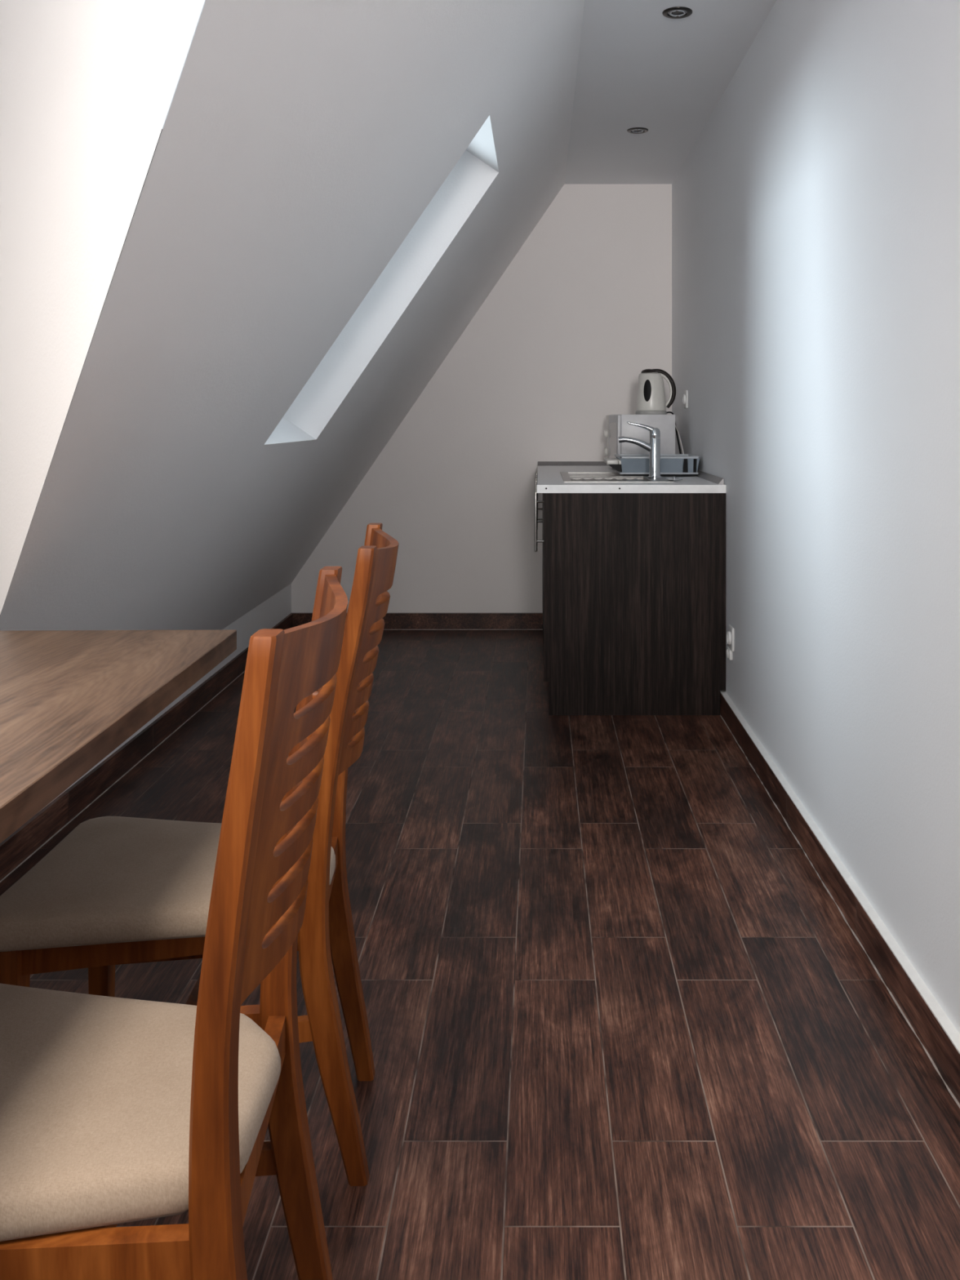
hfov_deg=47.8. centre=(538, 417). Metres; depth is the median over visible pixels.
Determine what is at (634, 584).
base cabinet
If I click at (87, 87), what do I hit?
wall
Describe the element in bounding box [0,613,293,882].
baseboard
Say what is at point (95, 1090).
seat cushion
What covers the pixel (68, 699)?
table
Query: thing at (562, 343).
wall
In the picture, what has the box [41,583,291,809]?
wall
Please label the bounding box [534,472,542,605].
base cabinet
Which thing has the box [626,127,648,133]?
recessed light
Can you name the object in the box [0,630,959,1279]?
floor
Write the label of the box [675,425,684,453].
power cord
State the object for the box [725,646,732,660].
outlet
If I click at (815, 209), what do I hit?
wall
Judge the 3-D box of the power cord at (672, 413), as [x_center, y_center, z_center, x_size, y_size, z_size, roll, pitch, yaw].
[0.653,0.110,5.082,0.048,0.279,0.166,0,0,-23]
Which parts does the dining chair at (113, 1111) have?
seat rail, leg, seat rail, seat rail, backrest, leg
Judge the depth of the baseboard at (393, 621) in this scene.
5.65 m
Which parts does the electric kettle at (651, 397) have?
lid, handle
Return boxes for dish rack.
[604,453,700,475]
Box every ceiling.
[0,0,584,631]
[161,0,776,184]
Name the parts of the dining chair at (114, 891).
leg, leg, seat rail, seat rail, leg, leg, backrest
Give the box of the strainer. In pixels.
[666,476,682,480]
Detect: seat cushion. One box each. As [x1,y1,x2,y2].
[0,816,335,951]
[0,983,280,1241]
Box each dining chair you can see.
[0,523,399,1186]
[0,566,347,1279]
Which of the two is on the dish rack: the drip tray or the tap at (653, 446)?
the drip tray
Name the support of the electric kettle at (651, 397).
on the microwave oven
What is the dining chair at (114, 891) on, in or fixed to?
on the floor
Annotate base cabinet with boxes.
[533,480,725,715]
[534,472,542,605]
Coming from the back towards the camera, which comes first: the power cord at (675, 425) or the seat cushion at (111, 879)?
the power cord at (675, 425)
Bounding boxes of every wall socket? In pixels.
[682,390,688,408]
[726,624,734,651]
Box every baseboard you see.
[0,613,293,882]
[290,613,542,630]
[720,690,959,1107]
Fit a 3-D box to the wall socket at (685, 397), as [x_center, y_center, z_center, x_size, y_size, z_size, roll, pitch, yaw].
[0.691,-0.087,5.100,0.018,0.084,0.080,0,0,0]
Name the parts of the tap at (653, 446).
spout, lever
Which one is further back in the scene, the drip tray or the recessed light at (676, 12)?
the drip tray
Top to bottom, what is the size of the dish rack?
0.083 m
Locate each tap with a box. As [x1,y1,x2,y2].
[617,421,662,478]
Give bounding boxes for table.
[0,629,236,843]
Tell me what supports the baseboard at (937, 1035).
attached to the wall at (815, 209)
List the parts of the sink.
bowl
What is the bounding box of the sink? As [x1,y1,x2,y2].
[560,471,674,482]
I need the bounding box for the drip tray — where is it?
[622,474,695,475]
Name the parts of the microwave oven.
control panel, door glass, door, casing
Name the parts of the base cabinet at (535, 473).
door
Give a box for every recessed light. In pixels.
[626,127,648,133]
[662,6,692,18]
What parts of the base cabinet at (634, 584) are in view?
handle, handle, door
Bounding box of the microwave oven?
[604,414,675,468]
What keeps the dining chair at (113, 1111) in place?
on the floor
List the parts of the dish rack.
panel, panel, corner post, panel, corner post, panel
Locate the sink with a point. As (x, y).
(567, 477)
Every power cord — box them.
[666,411,681,453]
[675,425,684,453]
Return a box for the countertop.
[537,461,725,493]
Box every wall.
[0,0,204,614]
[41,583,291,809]
[291,184,671,613]
[671,0,959,1034]
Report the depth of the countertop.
4.06 m
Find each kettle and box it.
[635,368,675,414]
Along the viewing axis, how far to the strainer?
4.21 m
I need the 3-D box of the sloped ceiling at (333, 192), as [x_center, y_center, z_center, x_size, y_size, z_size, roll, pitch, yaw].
[-0.583,-0.179,3.151,1.435,2.098,5.047,0,0,0]
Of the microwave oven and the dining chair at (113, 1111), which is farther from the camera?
the microwave oven

